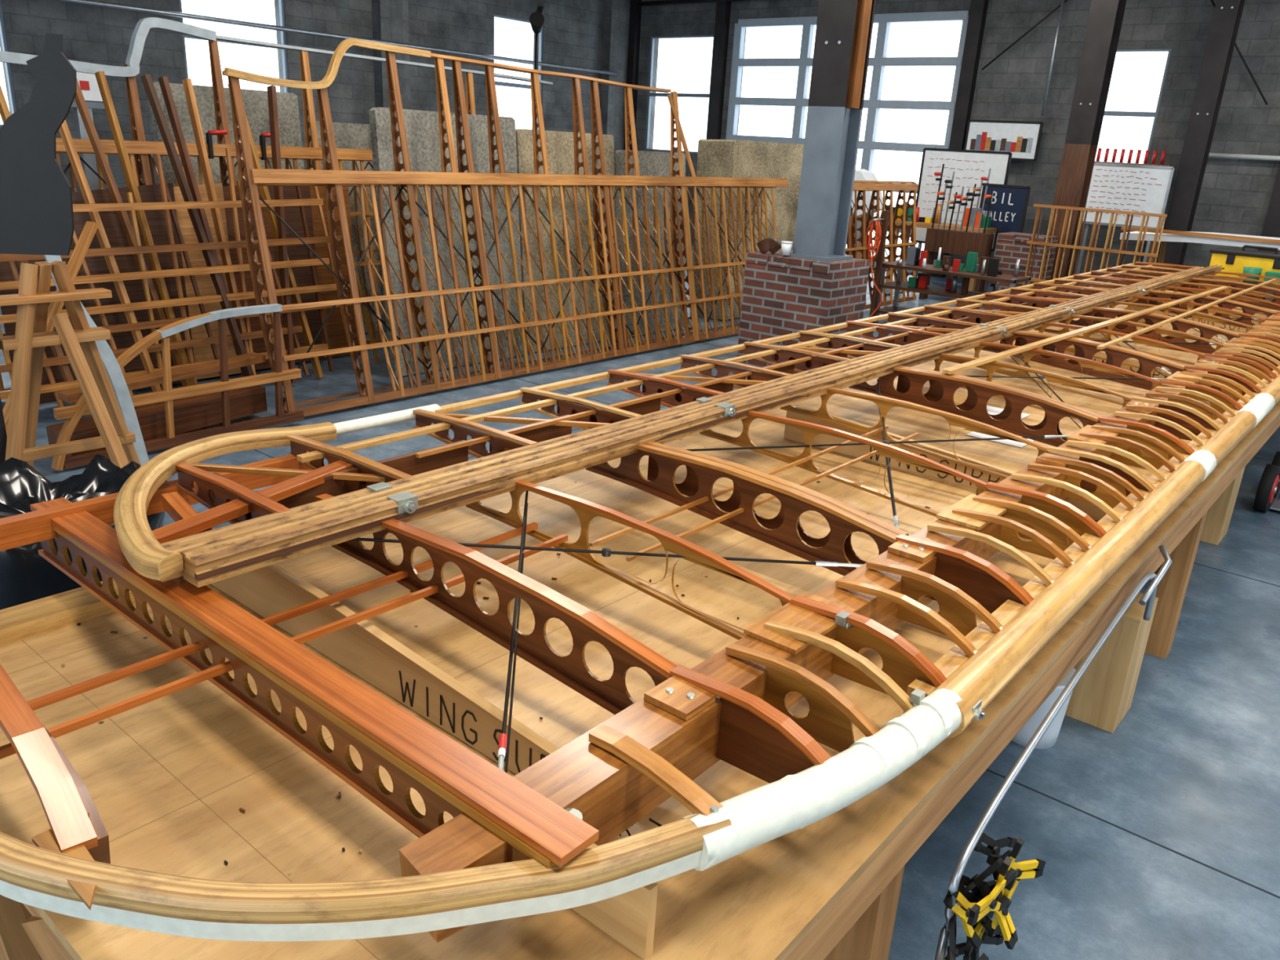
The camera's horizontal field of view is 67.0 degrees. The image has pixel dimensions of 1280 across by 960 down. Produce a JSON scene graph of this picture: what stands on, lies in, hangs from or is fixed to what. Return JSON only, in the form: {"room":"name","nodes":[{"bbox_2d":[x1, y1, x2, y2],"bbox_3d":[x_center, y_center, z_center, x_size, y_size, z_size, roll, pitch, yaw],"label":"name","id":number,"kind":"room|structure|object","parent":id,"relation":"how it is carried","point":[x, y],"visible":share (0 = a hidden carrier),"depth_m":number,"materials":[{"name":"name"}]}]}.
{"room":"aircraft workshop","nodes":[
{"label":"aircraft workshop","id":0,"kind":"room"},
{"bbox_2d":[0,0,604,191],"bbox_3d":[-6.734,-5.234,11.249,0.250,5.200,20.250,18,24,36],"label":"wall","id":1,"kind":"structure","parent":0,"point":[572,29],"depth_m":13.78,"materials":[{"name":"concrete"}]},
{"bbox_2d":[0,0,17,127],"bbox_3d":[-7.487,-5.029,10.233,0.072,2.460,1.372,18,24,36],"label":"window","id":2,"kind":"structure","parent":1,"relation":"in","point":[2,32],"depth_m":10.87,"materials":[{"name":"paint"}]},
{"bbox_2d":[178,0,288,93],"bbox_3d":[-5.327,-5.772,12.718,0.072,2.460,1.522,18,24,36],"label":"window","id":3,"kind":"structure","parent":1,"relation":"in","point":[281,2],"depth_m":13.09,"materials":[{"name":"glass"},{"name":"painted metal"}]},
{"bbox_2d":[493,14,543,129],"bbox_3d":[-2.105,-6.727,16.491,0.072,2.130,1.222,18,24,36],"label":"window","id":4,"kind":"structure","parent":1,"relation":"in","point":[540,34],"depth_m":16.52,"materials":[{"name":"paint"}]},
{"bbox_2d":[0,243,1279,959],"bbox_3d":[-0.155,-0.486,6.780,18.000,0.100,20.500,18,24,36],"label":"floor","id":5,"kind":"structure","parent":0,"point":[1191,769],"depth_m":2.92,"materials":[{"name":"concrete"}]},
{"bbox_2d":[0,260,141,468],"bbox_3d":[-2.544,-0.311,3.985,0.891,1.161,0.658,-7,22,-28],"label":"trestle","id":6,"kind":"object","parent":5,"relation":"on","point":[30,339],"visible":0.66,"depth_m":3.94,"materials":[{"name":"brown wood"}]},
{"bbox_2d":[0,33,76,255],"bbox_3d":[-2.331,-1.260,3.654,0.430,0.800,0.020,-1,20,-12],"label":"cutout","id":7,"kind":"object","parent":6,"relation":"on","point":[37,212],"visible":1,"depth_m":3.67},
{"bbox_2d":[0,453,167,609],"bbox_3d":[-1.606,0.371,2.678,0.588,0.824,0.606,18,24,36],"label":"plastic sheet","id":8,"kind":"object","parent":5,"relation":"on","point":[25,575],"visible":0.29,"depth_m":2.64,"materials":[{"name":"black plastic"}]},
{"bbox_2d":[71,63,105,190],"bbox_3d":[-4.034,-1.992,7.189,0.115,2.050,0.300,18,24,36],"label":"sign","id":9,"kind":"object","parent":5,"relation":"on","point":[88,84],"visible":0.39,"depth_m":6.96,"materials":[{"name":"white paper"}]},
{"bbox_2d":[44,254,149,466],"bbox_3d":[-2.617,-0.785,4.586,0.379,1.608,0.068,-9,23,-31],"label":"strip","id":10,"kind":"object","parent":5,"relation":"on","point":[112,366],"visible":0.25,"depth_m":4.75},
{"bbox_2d":[2,221,304,470],"bbox_3d":[-2.727,-0.747,5.097,0.483,1.198,1.827,16,23,32],"label":"frame","id":11,"kind":"object","parent":5,"relation":"on","point":[162,415],"visible":0.85,"depth_m":5.36,"materials":[{"name":"orange wood"}]},
{"bbox_2d":[0,182,359,404],"bbox_3d":[-2.993,-1.354,6.611,0.197,1.301,2.500,18,24,36],"label":"rack","id":12,"kind":"object","parent":5,"relation":"on","point":[156,219],"visible":0.28,"depth_m":6.54,"materials":[{"name":"brown wood"}]},
{"bbox_2d":[0,71,379,416],"bbox_3d":[-2.909,-1.508,6.108,0.557,1.946,2.705,20,26,40],"label":"wood strip","id":13,"kind":"object","parent":5,"relation":"on","point":[242,335],"visible":0.51,"depth_m":6.06,"materials":[{"name":"brown wood"}]},
{"bbox_2d":[148,81,304,186],"bbox_3d":[-3.121,-2.023,7.574,0.226,1.949,1.150,18,24,36],"label":"board","id":14,"kind":"object","parent":5,"relation":"on","point":[255,104],"visible":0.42,"depth_m":7.33,"materials":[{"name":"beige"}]},
{"bbox_2d":[0,17,552,391],"bbox_3d":[-2.411,-2.184,7.551,0.335,2.312,5.804,18,24,36],"label":"frame","id":15,"kind":"object","parent":5,"relation":"on","point":[138,149],"visible":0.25,"depth_m":6.76,"materials":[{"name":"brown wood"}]},
{"bbox_2d":[309,120,386,333],"bbox_3d":[-2.208,-2.240,8.652,0.210,1.750,1.500,18,24,36],"label":"board","id":16,"kind":"object","parent":5,"relation":"on","point":[347,135],"visible":0.12,"depth_m":8.28,"materials":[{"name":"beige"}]},
{"bbox_2d":[368,106,524,377],"bbox_3d":[-1.411,-1.797,7.344,0.218,1.860,1.300,18,24,36],"label":"board","id":17,"kind":"object","parent":5,"relation":"on","point":[421,126],"visible":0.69,"depth_m":7.25,"materials":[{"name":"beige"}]},
{"bbox_2d":[222,38,787,416],"bbox_3d":[-0.379,-2.118,7.830,0.477,2.236,5.923,18,24,36],"label":"frame","id":18,"kind":"object","parent":5,"relation":"on","point":[326,177],"visible":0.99,"depth_m":7.03,"materials":[{"name":"brown wood"}]},
{"bbox_2d":[528,1,544,111],"bbox_3d":[-1.103,-3.606,10.745,0.620,3.091,0.711,18,24,36],"label":"work lamp","id":19,"kind":"object","parent":5,"relation":"on","point":[536,19],"visible":0.34,"depth_m":10.28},
{"bbox_2d":[515,128,616,353],"bbox_3d":[-0.618,-2.046,8.312,0.212,1.780,1.150,18,24,36],"label":"board","id":20,"kind":"object","parent":5,"relation":"on","point":[559,144],"visible":0.54,"depth_m":8.16,"materials":[{"name":"beige carpet"}]},
{"bbox_2d":[0,290,1279,959],"bbox_3d":[2.041,-0.087,4.617,1.525,0.850,9.150,18,24,36],"label":"table","id":21,"kind":"object","parent":5,"relation":"on","point":[168,778],"visible":0.38,"depth_m":1.66,"materials":[{"name":"brown wood"}]},
{"bbox_2d":[210,528,662,836],"bbox_3d":[-0.417,0.310,1.684,1.244,0.120,0.061,18,24,36],"label":"board","id":22,"kind":"object","parent":21,"relation":"on","point":[362,648],"visible":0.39,"depth_m":1.66,"materials":[{"name":"brown wood"}]},
{"bbox_2d":[61,438,929,865],"bbox_3d":[-0.107,0.196,2.240,1.087,0.003,2.118,18,24,36],"label":"scraps","id":23,"kind":"object","parent":21,"relation":"on","point":[242,810],"visible":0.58,"depth_m":1.83,"materials":[{"name":"brown wood"}]},
{"bbox_2d":[0,264,1279,959],"bbox_3d":[2.026,-0.580,4.432,1.655,0.258,9.026,18,24,36],"label":"frame","id":24,"kind":"object","parent":21,"relation":"on","point":[536,840],"visible":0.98,"depth_m":1.61,"materials":[{"name":"orange wood"}]},
{"bbox_2d":[113,262,1204,584],"bbox_3d":[1.668,-0.823,4.818,0.628,0.103,8.400,18,24,36],"label":"frame","id":25,"kind":"object","parent":24,"relation":"attached to","point":[351,477],"visible":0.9,"depth_m":2.42,"materials":[{"name":"brown wood"}]},
{"bbox_2d":[783,404,1106,520],"bbox_3d":[0.943,-0.057,2.965,1.150,0.118,0.020,18,24,36],"label":"board","id":26,"kind":"object","parent":21,"relation":"on","point":[791,433],"visible":0.4,"depth_m":3.04,"materials":[{"name":"brown wood"}]},
{"bbox_2d":[965,405,1034,447],"bbox_3d":[1.349,-0.213,3.654,0.360,0.002,0.500,18,24,36],"label":"paper sheet","id":27,"kind":"object","parent":21,"relation":"on","point":[991,410],"visible":0.29,"depth_m":3.48,"materials":[{"name":"white paper"}]},
{"bbox_2d":[1012,342,1172,378],"bbox_3d":[2.351,-0.541,4.585,1.150,0.118,0.020,18,24,36],"label":"board","id":28,"kind":"object","parent":21,"relation":"on","point":[1131,361],"visible":0.13,"depth_m":4.60,"materials":[{"name":"brown wood"}]},
{"bbox_2d":[1131,298,1258,333],"bbox_3d":[3.759,-1.025,6.205,1.150,0.118,0.020,18,24,36],"label":"board","id":29,"kind":"object","parent":21,"relation":"on","point":[1228,327],"visible":0.31,"depth_m":6.25,"materials":[{"name":"brown wood"}]},
{"bbox_2d":[614,150,685,337],"bbox_3d":[0.110,-2.223,9.121,0.202,1.660,0.950,18,24,36],"label":"board","id":30,"kind":"object","parent":5,"relation":"on","point":[651,163],"visible":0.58,"depth_m":8.99,"materials":[{"name":"beige carpet"}]},
{"bbox_2d":[51,0,1279,299],"bbox_3d":[0.117,-3.157,6.425,17.000,5.200,19.000,18,24,36],"label":"pilasters","id":31,"kind":"object","parent":5,"relation":"on","point":[621,28],"visible":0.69,"depth_m":14.54,"materials":[{"name":"metal"}]},
{"bbox_2d":[964,119,1043,161],"bbox_3d":[5.246,-4.926,14.015,1.080,0.530,0.040,18,24,36],"label":"photo poster","id":32,"kind":"object","parent":31,"relation":"attached to","point":[1022,139],"visible":0.91,"depth_m":13.95,"materials":[{"name":"white paper"}]},
{"bbox_2d":[1208,152,1279,160],"bbox_3d":[9.446,-2.610,11.248,6.129,2.009,0.060,18,24,36],"label":"conduit","id":33,"kind":"object","parent":31,"relation":"attached to","point":[1271,157],"visible":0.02,"depth_m":12.29,"materials":[{"name":"grey metal"}]},
{"bbox_2d":[204,293,1279,898],"bbox_3d":[-0.152,-0.534,6.763,17.500,0.002,20.000,18,24,36],"label":"joint","id":34,"kind":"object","parent":5,"relation":"in","point":[993,772],"depth_m":2.73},
{"bbox_2d":[689,139,804,319],"bbox_3d":[1.222,-2.755,10.610,0.504,1.813,1.500,18,24,36],"label":"board","id":35,"kind":"object","parent":5,"relation":"on","point":[739,158],"visible":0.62,"depth_m":10.16,"materials":[{"name":"beige carpet"}]},
{"bbox_2d":[737,249,870,373],"bbox_3d":[1.365,-1.417,8.145,0.810,0.923,0.636,18,24,36],"label":"brick pier","id":36,"kind":"object","parent":5,"relation":"on","point":[782,295],"visible":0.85,"depth_m":7.87,"materials":[{"name":"red brick"}]},
{"bbox_2d":[756,238,781,254],"bbox_3d":[1.065,-1.925,7.974,0.224,0.138,0.060,13,21,25],"label":"rag","id":37,"kind":"object","parent":36,"relation":"on","point":[771,245],"visible":0.97,"depth_m":7.95,"materials":[{"name":"brown fabric"}]},
{"bbox_2d":[781,240,792,255],"bbox_3d":[1.188,-1.881,7.845,0.096,0.105,0.096,18,24,36],"label":"paper cup","id":38,"kind":"object","parent":36,"relation":"on","point":[786,246],"visible":1,"depth_m":7.82,"materials":[{"name":"white paper"}]},
{"bbox_2d":[783,0,875,262],"bbox_3d":[1.579,-3.838,7.219,0.410,4.280,0.410,18,24,36],"label":"steel column","id":39,"kind":"structure","parent":36,"relation":"on","point":[844,28],"depth_m":7.50,"materials":[{"name":"grey metal"}]},
{"bbox_2d":[851,168,883,258],"bbox_3d":[2.650,-3.653,13.652,1.591,1.658,0.460,18,24,36],"label":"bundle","id":40,"kind":"object","parent":5,"relation":"on","point":[860,174],"visible":0.09,"depth_m":13.06,"materials":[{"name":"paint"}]},
{"bbox_2d":[865,210,889,323],"bbox_3d":[2.463,-2.229,10.232,0.235,1.200,0.297,4,19,3],"label":"extension cord","id":41,"kind":"object","parent":5,"relation":"on","point":[880,241],"visible":0.98,"depth_m":10.18,"materials":[{"name":"plastic"}]},
{"bbox_2d":[845,180,918,309],"bbox_3d":[2.640,-2.754,11.344,0.362,1.445,2.504,18,24,36],"label":"frame","id":42,"kind":"object","parent":5,"relation":"on","point":[861,186],"visible":0.45,"depth_m":11.62,"materials":[{"name":"brown wood"}]},
{"bbox_2d":[844,216,996,293],"bbox_3d":[3.618,-3.273,13.873,2.700,0.900,0.500,18,24,36],"label":"bench","id":43,"kind":"object","parent":5,"relation":"on","point":[898,222],"visible":0.17,"depth_m":13.24,"materials":[{"name":"brown wood"}]},
{"bbox_2d":[850,201,991,228],"bbox_3d":[3.649,-3.810,13.650,2.572,0.261,0.363,18,24,36],"label":"clutter","id":44,"kind":"object","parent":43,"relation":"on","point":[900,211],"visible":0.35,"depth_m":13.28,"materials":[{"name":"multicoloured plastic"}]},
{"bbox_2d":[875,260,1031,324],"bbox_3d":[3.270,-1.899,10.240,1.450,0.660,0.500,18,24,36],"label":"storage cart","id":45,"kind":"object","parent":5,"relation":"on","point":[897,285],"visible":0.5,"depth_m":10.20,"materials":[{"name":"brown wood"}]},
{"bbox_2d":[896,246,1019,293],"bbox_3d":[3.303,-2.183,10.112,1.190,0.420,0.382,18,24,36],"label":"supplies","id":46,"kind":"object","parent":45,"relation":"on","point":[989,265],"visible":0.9,"depth_m":10.07,"materials":[{"name":"white paint"}]},
{"bbox_2d":[918,164,994,302],"bbox_3d":[4.003,-3.074,12.172,0.800,1.685,0.300,18,24,36],"label":"tool cart","id":47,"kind":"object","parent":5,"relation":"on","point":[950,241],"visible":0.97,"depth_m":12.11,"materials":[{"name":"red metal"}]},
{"bbox_2d":[910,146,1012,277],"bbox_3d":[4.571,-3.775,13.948,1.280,1.900,0.090,18,24,36],"label":"whiteboard","id":48,"kind":"object","parent":5,"relation":"on","point":[969,166],"visible":0.59,"depth_m":13.81,"materials":[{"name":"white paint"}]},
{"bbox_2d":[979,183,1031,292],"bbox_3d":[4.902,-3.282,13.250,0.630,1.465,0.070,18,24,36],"label":"printed sign","id":49,"kind":"object","parent":5,"relation":"on","point":[1009,204],"visible":0.8,"depth_m":13.05,"materials":[{"name":"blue paint"}]},
{"bbox_2d":[989,231,1057,309],"bbox_3d":[4.758,-2.591,12.063,0.570,0.929,0.506,18,24,36],"label":"brick pier","id":50,"kind":"object","parent":5,"relation":"on","point":[1011,246],"visible":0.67,"depth_m":11.84,"materials":[{"name":"red brick"}]},
{"bbox_2d":[1011,667,1075,749],"bbox_3d":[1.260,0.705,3.082,0.212,0.240,0.212,18,24,36],"label":"bucket","id":51,"kind":"object","parent":5,"relation":"on","point":[1049,739],"visible":0.26,"depth_m":3.02,"materials":[{"name":"plastic"}]},
{"bbox_2d":[934,544,1172,959],"bbox_3d":[0.937,0.697,2.159,0.044,0.828,1.258,18,24,36],"label":"pipe","id":52,"kind":"object","parent":5,"relation":"on","point":[1148,597],"visible":1,"depth_m":1.88,"materials":[{"name":"white plastic"}]},
{"bbox_2d":[943,832,1045,959],"bbox_3d":[0.610,0.789,1.738,0.318,0.322,0.102,-14,26,-41],"label":"clamps","id":53,"kind":"object","parent":52,"relation":"attached to","point":[986,899],"visible":0.98,"depth_m":1.73,"materials":[{"name":"yellow plastic"}]},
{"bbox_2d":[1049,0,1126,292],"bbox_3d":[5.383,-4.633,11.526,0.400,5.200,0.400,18,24,36],"label":"steel column","id":54,"kind":"structure","parent":5,"relation":"on","point":[1105,17],"depth_m":11.54,"materials":[{"name":"brown metal"}]},
{"bbox_2d":[1021,204,1167,293],"bbox_3d":[4.881,-2.274,10.563,1.350,1.330,0.202,18,24,36],"label":"rack","id":55,"kind":"object","parent":5,"relation":"on","point":[1120,251],"visible":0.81,"depth_m":10.45,"materials":[{"name":"brown wood"}]},
{"bbox_2d":[1064,592,1158,733],"bbox_3d":[1.549,0.583,3.215,0.185,0.415,0.220,18,24,36],"label":"table leg","id":56,"kind":"object","parent":5,"relation":"on","point":[1103,695],"visible":0.53,"depth_m":3.13,"materials":[{"name":"brown wood"}]},
{"bbox_2d":[1068,147,1171,292],"bbox_3d":[6.508,-3.477,13.262,1.050,2.000,0.132,18,24,36],"label":"tool rack","id":57,"kind":"object","parent":5,"relation":"on","point":[1162,157],"visible":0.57,"depth_m":12.94,"materials":[{"name":"red metal"}]},
{"bbox_2d":[1075,162,1174,274],"bbox_3d":[6.337,-3.240,12.845,1.030,1.810,0.090,18,24,36],"label":"whiteboard","id":58,"kind":"object","parent":5,"relation":"on","point":[1145,188],"visible":0.94,"depth_m":12.62,"materials":[{"name":"white paint"}]},
{"bbox_2d":[1120,226,1279,269],"bbox_3d":[6.917,-1.902,10.105,3.503,1.169,1.130,18,24,36],"label":"table","id":59,"kind":"object","parent":5,"relation":"on","point":[1206,237],"visible":0.52,"depth_m":10.18,"materials":[{"name":"paint"}]},
{"bbox_2d":[1156,0,1244,265],"bbox_3d":[7.103,-4.736,12.105,0.360,5.200,0.360,18,24,36],"label":"steel column","id":60,"kind":"structure","parent":5,"relation":"on","point":[1227,15],"depth_m":12.10,"materials":[{"name":"black metal"}]},
{"bbox_2d":[1200,466,1244,545],"bbox_3d":[2.868,0.062,4.894,0.240,0.435,0.250,18,24,36],"label":"box","id":61,"kind":"object","parent":5,"relation":"on","point":[1218,517],"visible":0.2,"depth_m":4.79,"materials":[{"name":"brown wood"}]},
{"bbox_2d":[1173,276,1279,288],"bbox_3d":[5.435,-1.264,8.412,1.650,0.900,0.700,18,24,36],"label":"cart","id":62,"kind":"object","parent":5,"relation":"on","point":[1209,277],"visible":0.02,"depth_m":8.23,"materials":[{"name":"brown metal"}]},
{"bbox_2d":[1208,244,1279,280],"bbox_3d":[5.330,-1.876,8.355,0.690,0.280,0.390,18,24,36],"label":"toolbox","id":63,"kind":"object","parent":62,"relation":"on","point":[1233,260],"visible":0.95,"depth_m":8.29,"materials":[{"name":"plastic"}]},
{"bbox_2d":[1242,266,1279,283],"bbox_3d":[5.333,-1.667,8.000,0.620,0.120,0.160,18,24,36],"label":"bin","id":64,"kind":"object","parent":62,"relation":"on","point":[1251,270],"visible":0.6,"depth_m":8.07,"materials":[{"name":"plastic"}]},
{"bbox_2d":[1253,451,1279,511],"bbox_3d":[3.650,-0.127,5.312,0.310,0.602,0.610,18,24,36],"label":"hand truck","id":65,"kind":"object","parent":5,"relation":"on","point":[1268,487],"visible":1,"depth_m":5.24,"materials":[{"name":"rubber"}]},
{"bbox_2d":[635,0,1279,301],"bbox_3d":[6.372,-5.243,13.438,17.500,5.200,0.250,18,24,36],"label":"wall","id":66,"kind":"structure","parent":0,"point":[1235,195],"depth_m":13.36,"materials":[{"name":"concrete"}]},
{"bbox_2d":[644,35,714,153],"bbox_3d":[0.728,-7.045,17.703,1.522,2.040,0.072,18,24,36],"label":"window","id":67,"kind":"structure","parent":66,"relation":"in","point":[652,42],"depth_m":17.88,"materials":[{"name":"paint"}]},
{"bbox_2d":[725,10,968,273],"bbox_3d":[3.181,-5.571,16.011,4.214,3.840,0.144,18,24,36],"label":"window","id":68,"kind":"structure","parent":66,"relation":"in","point":[880,60],"depth_m":15.55,"materials":[{"name":"paint"}]},
{"bbox_2d":[1103,48,1171,161],"bbox_3d":[6.569,-5.012,13.233,1.042,1.680,0.072,18,24,36],"label":"window","id":69,"kind":"structure","parent":66,"relation":"in","point":[1123,113],"depth_m":12.98,"materials":[{"name":"paint"}]}
]}

